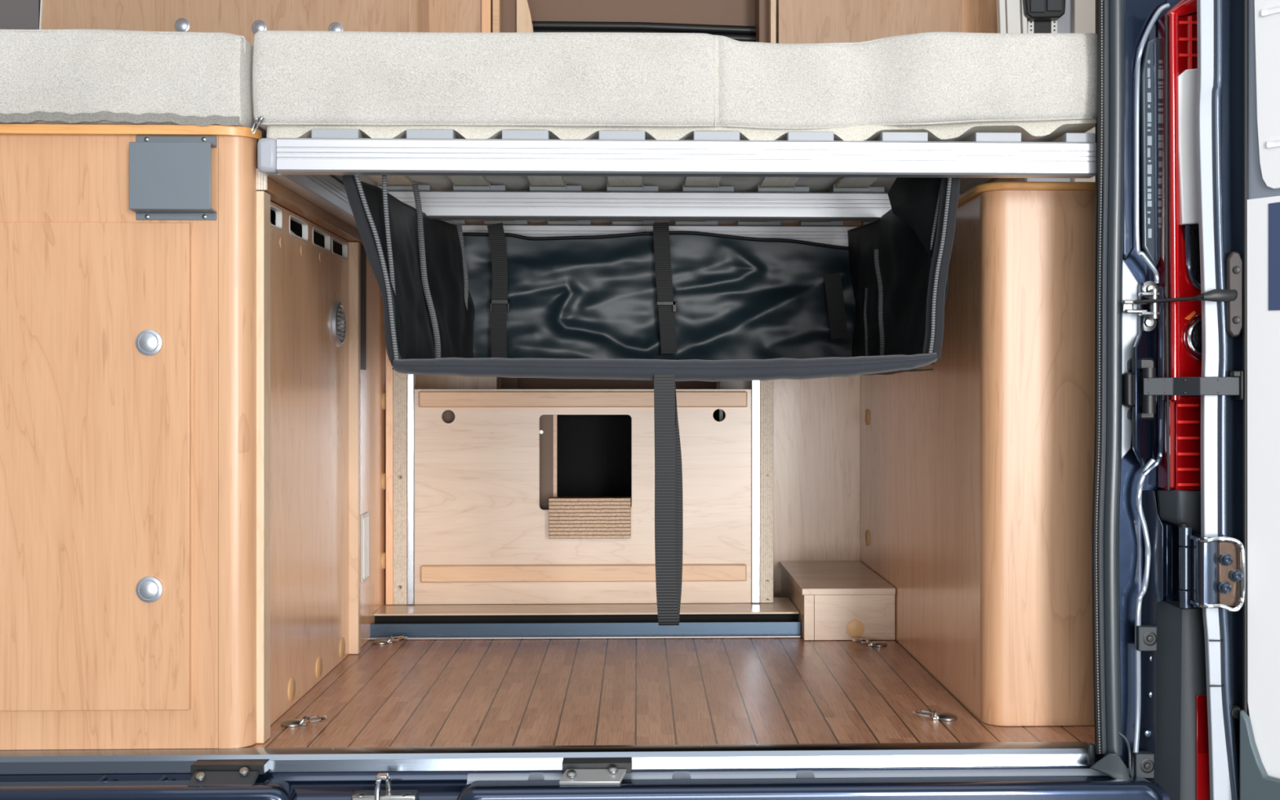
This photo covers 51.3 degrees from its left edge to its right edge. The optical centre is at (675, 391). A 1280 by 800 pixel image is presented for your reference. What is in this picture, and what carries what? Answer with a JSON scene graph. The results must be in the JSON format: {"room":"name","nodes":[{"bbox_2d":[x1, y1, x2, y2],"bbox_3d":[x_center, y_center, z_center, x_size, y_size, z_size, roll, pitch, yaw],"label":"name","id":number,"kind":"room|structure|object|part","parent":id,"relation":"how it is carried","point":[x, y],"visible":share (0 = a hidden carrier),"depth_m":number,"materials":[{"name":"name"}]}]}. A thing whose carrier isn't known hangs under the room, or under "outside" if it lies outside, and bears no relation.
{"room":"vehicle interior","nodes":[
{"label":"vehicle interior","id":0,"kind":"room"},
{"bbox_2d":[41,0,429,45],"bbox_3d":[-1.147,-0.344,3.614,0.961,1.749,0.411,0,0,-2],"label":"upper cabinet","id":1,"kind":"object","parent":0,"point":[245,18],"visible":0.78,"depth_m":3.42,"materials":[{"name":"brown wood"}]},
{"bbox_2d":[0,0,43,29],"bbox_3d":[-1.680,-0.353,3.407,0.154,1.770,0.014,0,0,-2],"label":"roller blind","id":2,"kind":"object","parent":1,"relation":"attached to","point":[14,14],"visible":0.02,"depth_m":3.40,"materials":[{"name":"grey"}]},
{"bbox_3d":[-0.680,-0.344,3.632,0.027,1.749,0.400,0,0,-2],"label":"corner post","id":3,"kind":"part","parent":1,"relation":"part of","materials":[{"name":"brown wood"}]},
{"bbox_2d":[0,0,1224,799],"bbox_3d":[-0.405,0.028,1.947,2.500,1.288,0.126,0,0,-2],"label":"van","id":4,"kind":"object","parent":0,"point":[1148,544],"depth_m":1.96,"materials":[{"name":"blue paint"}]},
{"bbox_3d":[-1.053,0.609,1.889,1.019,0.100,0.045,0,0,-2],"label":"pressed panel","id":5,"kind":"part","parent":4,"relation":"part of","materials":[{"name":"blue paint"}]},
{"bbox_2d":[187,759,269,786],"bbox_3d":[-0.647,0.551,1.923,0.105,0.025,0.063,0,0,-2],"label":"latch plate","id":6,"kind":"object","parent":4,"relation":"on","point":[212,772],"visible":1,"depth_m":1.92,"materials":[{"name":"black metal"}]},
{"bbox_3d":[-0.647,0.546,1.940,0.105,0.015,0.030,0,0,-2],"label":"plate","id":7,"kind":"part","parent":6,"relation":"part of","materials":[{"name":"black plastic"}]},
{"bbox_2d":[351,773,418,799],"bbox_3d":[-0.417,0.567,1.914,0.093,0.043,0.041,0,0,-2],"label":"latch","id":8,"kind":"object","parent":4,"relation":"attached to","point":[376,794],"depth_m":1.91,"materials":[{"name":"silver metal"}]},
{"bbox_3d":[-0.515,0.541,1.970,2.280,0.033,0.040,0,0,-2],"label":"threshold strip","id":9,"kind":"part","parent":4,"relation":"part of","materials":[{"name":"silver metal"}]},
{"bbox_2d":[559,757,631,785],"bbox_3d":[-0.115,0.551,1.938,0.104,0.024,0.063,0,0,-2],"label":"latch plate","id":10,"kind":"object","parent":4,"relation":"on","point":[576,771],"visible":1,"depth_m":1.93,"materials":[{"name":"silver metal"}]},
{"bbox_3d":[-0.114,0.547,1.955,0.102,0.015,0.030,0,0,-2],"label":"plate","id":11,"kind":"part","parent":10,"relation":"part of","materials":[{"name":"black plastic"}]},
{"bbox_3d":[0.196,0.612,1.924,1.021,0.100,0.045,0,0,-2],"label":"pressed panel","id":12,"kind":"part","parent":4,"relation":"part of","materials":[{"name":"blue paint"}]},
{"bbox_2d":[1089,0,1133,779],"bbox_3d":[0.642,-0.016,1.956,0.063,1.188,0.046,0,0,24],"label":"seal","id":13,"kind":"object","parent":4,"relation":"attached to","point":[1108,736],"visible":0.94,"depth_m":1.96,"materials":[{"name":"grey rubber"}]},
{"bbox_3d":[0.645,-0.037,1.964,0.033,1.139,0.026,0,0,-2],"label":"bulb","id":14,"kind":"part","parent":13,"relation":"part of","materials":[{"name":"grey rubber"}]},
{"bbox_3d":[0.709,-0.356,1.980,0.042,0.341,0.012,0,0,-17],"label":"channel plate","id":15,"kind":"part","parent":4,"relation":"part of","materials":[{"name":"grey plastic"}]},
{"bbox_2d":[1157,489,1200,534],"bbox_3d":[0.748,0.178,1.959,0.073,0.071,0.048,0,0,7],"label":"lamp base trim","id":16,"kind":"object","parent":4,"relation":"attached to","point":[1175,507],"visible":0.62,"depth_m":1.94,"materials":[{"name":"grey plastic"}]},
{"bbox_2d":[1121,251,1243,337],"bbox_3d":[0.728,-0.138,1.916,0.162,0.120,0.058,0,0,37],"label":"door latch","id":17,"kind":"object","parent":4,"relation":"attached to","point":[1233,294],"visible":1,"depth_m":1.87,"materials":[{"name":"silver metal"}]},
{"bbox_3d":[0.728,-0.136,1.900,0.143,0.020,0.040,0,0,30],"label":"arm","id":18,"kind":"part","parent":17,"relation":"part of","materials":[{"name":"black plastic"}]},
{"bbox_2d":[1122,357,1243,419],"bbox_3d":[0.724,-0.005,1.916,0.174,0.092,0.054,0,0,45],"label":"band","id":19,"kind":"object","parent":4,"relation":"attached to","point":[1152,386],"visible":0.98,"depth_m":1.92,"materials":[{"name":"black plastic"}]},
{"bbox_2d":[1158,0,1219,491],"bbox_3d":[0.764,-0.229,1.964,0.099,0.752,0.052,0,0,-2],"label":"tail lamp","id":20,"kind":"object","parent":4,"relation":"attached to","point":[1179,263],"visible":0.55,"depth_m":1.95,"materials":[{"name":"red plastic"}]},
{"bbox_2d":[1155,600,1232,799],"bbox_3d":[0.780,0.472,1.957,0.139,0.333,0.060,0,0,-2],"label":"tail light","id":21,"kind":"object","parent":4,"relation":"attached to","point":[1182,743],"visible":0.53,"depth_m":1.94,"materials":[{"name":"grey plastic"}]},
{"bbox_2d":[1177,0,1279,799],"bbox_3d":[0.865,0.014,1.805,0.108,1.216,0.379,0,0,-44],"label":"door","id":22,"kind":"structure","parent":4,"relation":"attached to","point":[1231,571],"depth_m":1.87,"materials":[{"name":"grey paint"}]},
{"bbox_3d":[0.776,0.255,1.871,0.032,0.091,0.010,0,0,-2],"label":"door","id":23,"kind":"part","parent":22,"relation":"part of","materials":[{"name":"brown metal"}]},
{"bbox_3d":[0.851,0.522,1.775,0.012,0.156,0.212,0,0,-35],"label":"trim","id":24,"kind":"part","parent":22,"relation":"part of","materials":[{"name":"grey plastic"}]},
{"bbox_3d":[0.861,0.141,1.779,0.005,0.820,0.208,0,0,-35],"label":"panel","id":25,"kind":"part","parent":22,"relation":"part of","materials":[{"name":"white plastic"}]},
{"bbox_3d":[0.863,-0.430,1.775,0.006,0.307,0.198,0,0,-35],"label":"lining panel","id":26,"kind":"part","parent":22,"relation":"part of","materials":[{"name":"white plastic"}]},
{"bbox_2d":[242,636,1095,748],"bbox_3d":[-0.358,0.542,3.135,3.060,0.020,2.312,0,0,-2],"label":"floor","id":27,"kind":"structure","parent":0,"point":[620,691],"depth_m":2.33,"materials":[{"name":"brown wood"}]},
{"bbox_2d":[0,124,262,750],"bbox_3d":[-1.122,0.068,2.229,0.982,0.924,0.580,0,0,-2],"label":"base cabinet","id":28,"kind":"object","parent":27,"relation":"on","point":[128,344],"depth_m":1.97,"materials":[{"name":"brown wood"}]},
{"bbox_3d":[-1.160,0.110,1.964,0.882,0.721,0.008,0,0,-2],"label":"door","id":29,"kind":"part","parent":28,"relation":"part of","materials":[{"name":"brown wood"}]},
{"bbox_2d":[0,124,262,140],"bbox_3d":[-1.122,-0.387,2.239,0.982,0.014,0.562,0,0,-2],"label":"countertop","id":30,"kind":"structure","parent":28,"relation":"on","point":[5,129],"depth_m":1.97,"materials":[{"name":"wood"}]},
{"bbox_2d":[0,29,266,168],"bbox_3d":[-1.097,-0.465,2.268,0.904,0.146,0.628,0,0,-2],"label":"mattress","id":31,"kind":"object","parent":30,"relation":"on","point":[94,77],"visible":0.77,"depth_m":1.97,"materials":[{"name":"fabric"}]},
{"bbox_2d":[257,128,1096,246],"bbox_3d":[0.018,-0.358,2.506,1.302,0.067,1.050,0,0,-2],"label":"frame","id":32,"kind":"object","parent":30,"relation":"on","point":[304,166],"visible":0.78,"depth_m":2.00,"materials":[{"name":"silver metal"}]},
{"bbox_3d":[-0.615,-0.350,2.499,0.030,0.050,1.010,0,0,-2],"label":"rail","id":33,"kind":"part","parent":32,"relation":"part of","materials":[{"name":"silver metal"}]},
{"bbox_2d":[342,174,960,625],"bbox_3d":[-0.036,-0.011,2.439,0.960,0.726,0.915,0,0,-2],"label":"bag","id":34,"kind":"object","parent":32,"relation":"hanging from","point":[663,306],"visible":1,"depth_m":2.82,"materials":[{"name":"black fabric"}]},
{"bbox_3d":[0.015,-0.350,2.506,1.230,0.050,0.030,0,0,-2],"label":"rail","id":35,"kind":"part","parent":32,"relation":"part of","materials":[{"name":"silver metal"}]},
{"bbox_3d":[0.001,-0.350,3.006,1.230,0.050,0.030,0,0,-2],"label":"rail","id":36,"kind":"part","parent":32,"relation":"part of","materials":[{"name":"silver metal"}]},
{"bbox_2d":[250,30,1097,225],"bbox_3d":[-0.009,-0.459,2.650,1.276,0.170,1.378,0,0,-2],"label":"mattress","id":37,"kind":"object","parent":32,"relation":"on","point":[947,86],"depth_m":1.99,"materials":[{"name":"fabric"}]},
{"bbox_3d":[-0.612,-0.391,1.954,0.011,0.028,0.019,0,0,43],"label":"zipper pull","id":38,"kind":"part","parent":37,"relation":"part of","materials":[{"name":"silver metal"}]},
{"bbox_3d":[0.022,-0.350,1.996,1.219,0.050,0.030,0,0,-2],"label":"rail","id":39,"kind":"part","parent":32,"relation":"part of","materials":[{"name":"silver metal"}]},
{"bbox_3d":[-0.740,-0.318,1.965,0.118,0.125,0.030,0,0,-2],"label":"metal bracket","id":40,"kind":"part","parent":28,"relation":"part of","materials":[{"name":"grey metal"}]},
{"bbox_3d":[-0.656,0.072,1.998,0.048,0.915,0.032,0,0,-2],"label":"corner post","id":41,"kind":"part","parent":28,"relation":"part of","materials":[{"name":"brown wood"}]},
{"bbox_2d":[280,714,327,727],"bbox_3d":[-0.594,0.525,2.133,0.073,0.014,0.039,0,0,-2],"label":"lashing eye","id":42,"kind":"object","parent":27,"relation":"on","point":[291,722],"visible":1,"depth_m":2.12,"materials":[{"name":"silver metal"}]},
{"bbox_3d":[-0.610,0.528,2.132,0.041,0.008,0.035,0,0,-2],"label":"plate","id":43,"kind":"part","parent":42,"relation":"part of","materials":[{"name":"silver metal"}]},
{"bbox_2d":[256,168,363,743],"bbox_3d":[-0.692,0.082,2.547,0.120,0.899,1.070,0,0,-2],"label":"panel","id":44,"kind":"object","parent":27,"relation":"on","point":[308,258],"visible":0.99,"depth_m":2.32,"materials":[{"name":"brown wood"}]},
{"bbox_2d":[329,300,346,346],"bbox_3d":[-0.651,-0.132,2.578,0.012,0.090,0.090,0,0,-2],"label":"round vent","id":45,"kind":"object","parent":44,"relation":"attached to","point":[337,320],"visible":1,"depth_m":2.56,"materials":[{"name":"grey plastic"}]},
{"bbox_2d":[337,308,345,338],"bbox_3d":[-0.651,-0.132,2.578,0.012,0.070,0.070,0,0,-2],"label":"grille","id":46,"kind":"object","parent":45,"relation":"attached to","point":[340,312],"depth_m":2.60,"materials":[{"name":"grey plastic"}]},
{"bbox_3d":[-0.654,0.114,2.711,0.024,0.835,0.020,0,0,-2],"label":"post","id":47,"kind":"part","parent":44,"relation":"part of","materials":[{"name":"beige wood"}]},
{"bbox_2d":[386,350,773,604],"bbox_3d":[-0.216,0.079,3.032,0.879,0.804,0.036,0,0,-2],"label":"wall","id":48,"kind":"structure","parent":44,"relation":"attached to","point":[466,522],"depth_m":3.02,"materials":[{"name":"brown wood"}]},
{"bbox_2d":[548,497,631,538],"bbox_3d":[-0.193,0.284,3.013,0.184,0.091,0.035,0,0,-2],"label":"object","id":49,"kind":"object","parent":48,"relation":"attached to","point":[569,517],"visible":1,"depth_m":3.00,"materials":[{"name":"beige wood"}]},
{"bbox_2d":[360,244,386,647],"bbox_3d":[-0.663,0.112,2.912,0.021,0.837,0.382,0,0,-2],"label":"panel","id":50,"kind":"object","parent":27,"relation":"on","point":[373,380],"depth_m":2.90,"materials":[{"name":"brown wood"}]},
{"bbox_3d":[-0.652,-0.176,2.765,0.004,0.260,0.085,0,0,-2],"label":"rubber strip","id":51,"kind":"part","parent":50,"relation":"part of","materials":[{"name":"black rubber"}]},
{"bbox_2d":[360,511,368,582],"bbox_3d":[-0.652,0.326,2.806,0.006,0.142,0.065,0,0,-2],"label":"vent","id":52,"kind":"object","parent":50,"relation":"attached to","point":[365,517],"visible":1,"depth_m":2.79,"materials":[{"name":"white plastic"}]},
{"bbox_2d":[373,635,407,644],"bbox_3d":[-0.604,0.525,2.827,0.073,0.014,0.039,0,0,-2],"label":"lashing eye","id":53,"kind":"object","parent":27,"relation":"on","point":[391,639],"visible":1,"depth_m":2.82,"materials":[{"name":"silver metal"}]},
{"bbox_3d":[-0.620,0.528,2.826,0.041,0.008,0.035,0,0,-2],"label":"plate","id":54,"kind":"part","parent":53,"relation":"part of","materials":[{"name":"silver metal"}]},
{"bbox_2d":[429,0,481,32],"bbox_3d":[-0.609,-0.368,3.619,0.167,1.799,0.030,0,0,-2],"label":"wood panel","id":55,"kind":"object","parent":27,"relation":"on","point":[445,15],"visible":0.02,"depth_m":3.60,"materials":[{"name":"brown wood"}]},
{"bbox_2d":[415,374,499,389],"bbox_3d":[-0.570,0.102,3.380,0.242,0.860,0.070,0,0,-2],"label":"wood panel","id":56,"kind":"object","parent":27,"relation":"on","point":[422,381],"visible":0.02,"depth_m":3.35,"materials":[{"name":"brown wood"}]},
{"bbox_2d":[481,0,533,389],"bbox_3d":[-0.456,-0.395,3.761,0.139,1.852,0.355,0,0,-2],"label":"upright","id":57,"kind":"object","parent":27,"relation":"on","point":[497,15],"visible":0.15,"depth_m":3.63,"materials":[{"name":"brown wood"}]},
{"bbox_2d":[442,408,724,509],"bbox_3d":[-0.192,0.258,3.196,0.806,0.508,0.289,0,0,-2],"label":"panel openings","id":58,"kind":"object","parent":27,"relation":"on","point":[581,455],"visible":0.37,"depth_m":3.33,"materials":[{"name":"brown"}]},
{"bbox_3d":[0.107,0.072,3.104,0.010,0.120,0.010,0,0,-2],"label":"white rod","id":59,"kind":"part","parent":58,"relation":"part of","materials":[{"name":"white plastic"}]},
{"bbox_2d":[368,621,801,639],"bbox_3d":[-0.199,0.515,2.877,0.942,0.032,0.018,0,0,-2],"label":"floor rail","id":60,"kind":"object","parent":27,"relation":"on","point":[455,631],"visible":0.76,"depth_m":2.88,"materials":[{"name":"grey metal"}]},
{"bbox_3d":[-0.199,0.529,2.875,0.942,0.005,0.014,0,0,-2],"label":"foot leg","id":61,"kind":"part","parent":60,"relation":"part of","materials":[{"name":"silver metal"}]},
{"bbox_2d":[374,613,797,623],"bbox_3d":[-0.194,0.509,2.936,0.928,0.046,0.010,0,0,-2],"label":"floor gap","id":62,"kind":"object","parent":27,"relation":"on","point":[710,617],"visible":0.29,"depth_m":2.93,"materials":[{"name":"black"}]},
{"bbox_2d":[373,597,799,615],"bbox_3d":[-0.196,0.484,3.013,0.928,0.004,0.206,0,0,-2],"label":"board","id":63,"kind":"object","parent":27,"relation":"on","point":[780,605],"visible":0.76,"depth_m":2.96,"materials":[{"name":"brown wood"}]},
{"bbox_2d":[517,0,755,389],"bbox_3d":[-0.095,-0.418,3.788,0.712,1.899,0.062,0,0,-2],"label":"bulkhead","id":64,"kind":"object","parent":27,"relation":"on","point":[735,20],"visible":0.21,"depth_m":3.79,"materials":[{"name":"brown"}]},
{"bbox_2d":[716,380,751,389],"bbox_3d":[0.161,0.182,3.531,0.095,0.700,0.150,0,0,-2],"label":"box","id":65,"kind":"object","parent":27,"relation":"on","point":[738,384],"visible":0.02,"depth_m":3.46,"materials":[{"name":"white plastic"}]},
{"bbox_2d":[755,0,776,43],"bbox_3d":[0.250,-0.368,3.703,0.040,1.799,0.190,0,0,-2],"label":"board","id":66,"kind":"object","parent":27,"relation":"on","point":[765,10],"visible":0.02,"depth_m":3.67,"materials":[{"name":"brown wood"}]},
{"bbox_2d":[773,374,860,597],"bbox_3d":[0.333,0.106,3.319,0.252,0.849,0.016,0,0,-2],"label":"panel","id":67,"kind":"object","parent":27,"relation":"on","point":[816,422],"visible":0.41,"depth_m":3.31,"materials":[{"name":"laminate"}]},
{"bbox_2d":[778,560,895,639],"bbox_3d":[0.364,0.475,3.079,0.200,0.112,0.464,0,0,-2],"label":"box","id":68,"kind":"object","parent":27,"relation":"on","point":[833,600],"visible":0.94,"depth_m":2.85,"materials":[{"name":"brown wood"}]},
{"bbox_3d":[0.364,0.426,3.079,0.200,0.014,0.464,0,0,-2],"label":"lid","id":69,"kind":"part","parent":68,"relation":"part of","materials":[{"name":"brown wood"}]},
{"bbox_2d":[852,638,887,646],"bbox_3d":[0.408,0.525,2.800,0.073,0.014,0.039,0,0,-2],"label":"lashing eye","id":70,"kind":"object","parent":27,"relation":"on","point":[877,643],"visible":1,"depth_m":2.79,"materials":[{"name":"silver metal"}]},
{"bbox_3d":[0.424,0.528,2.800,0.041,0.008,0.035,0,0,-2],"label":"plate","id":71,"kind":"part","parent":70,"relation":"part of","materials":[{"name":"silver metal"}]},
{"bbox_2d":[777,0,997,44],"bbox_3d":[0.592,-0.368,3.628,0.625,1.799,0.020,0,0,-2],"label":"wardrobe","id":72,"kind":"object","parent":27,"relation":"on","point":[799,21],"visible":0.02,"depth_m":3.62,"materials":[{"name":"brown wood"}]},
{"bbox_2d":[912,709,957,720],"bbox_3d":[0.423,0.525,2.171,0.073,0.014,0.039,0,0,-2],"label":"lashing eye","id":73,"kind":"object","parent":27,"relation":"on","point":[942,716],"visible":1,"depth_m":2.16,"materials":[{"name":"silver metal"}]},
{"bbox_3d":[0.439,0.528,2.171,0.041,0.008,0.035,0,0,-2],"label":"plate","id":74,"kind":"part","parent":73,"relation":"part of","materials":[{"name":"silver metal"}]},
{"bbox_2d":[860,181,1095,725],"bbox_3d":[0.595,0.099,2.714,0.259,0.864,1.210,0,0,-2],"label":"base cabinet","id":75,"kind":"object","parent":27,"relation":"on","point":[977,467],"visible":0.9,"depth_m":2.12,"materials":[{"name":"brown wood"}]},
{"bbox_2d":[776,0,1025,181],"bbox_3d":[-0.391,-0.458,4.311,3.060,2.020,0.040,0,0,-2],"label":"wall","id":76,"kind":"structure","parent":0,"point":[1021,179],"depth_m":4.31,"materials":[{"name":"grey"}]},
{"bbox_3d":[1.190,-0.458,3.215,0.040,2.020,2.320,0,0,-2],"label":"wall","id":77,"kind":"structure","parent":0,"visible":0},
{"bbox_2d":[995,0,1095,182],"bbox_3d":[0.964,-0.829,3.400,0.301,0.822,0.076,0,0,-2],"label":"window blind frame","id":78,"kind":"structure","parent":77,"relation":"in","point":[1013,16],"depth_m":3.39,"materials":[{"name":"white plastic"}]}
]}

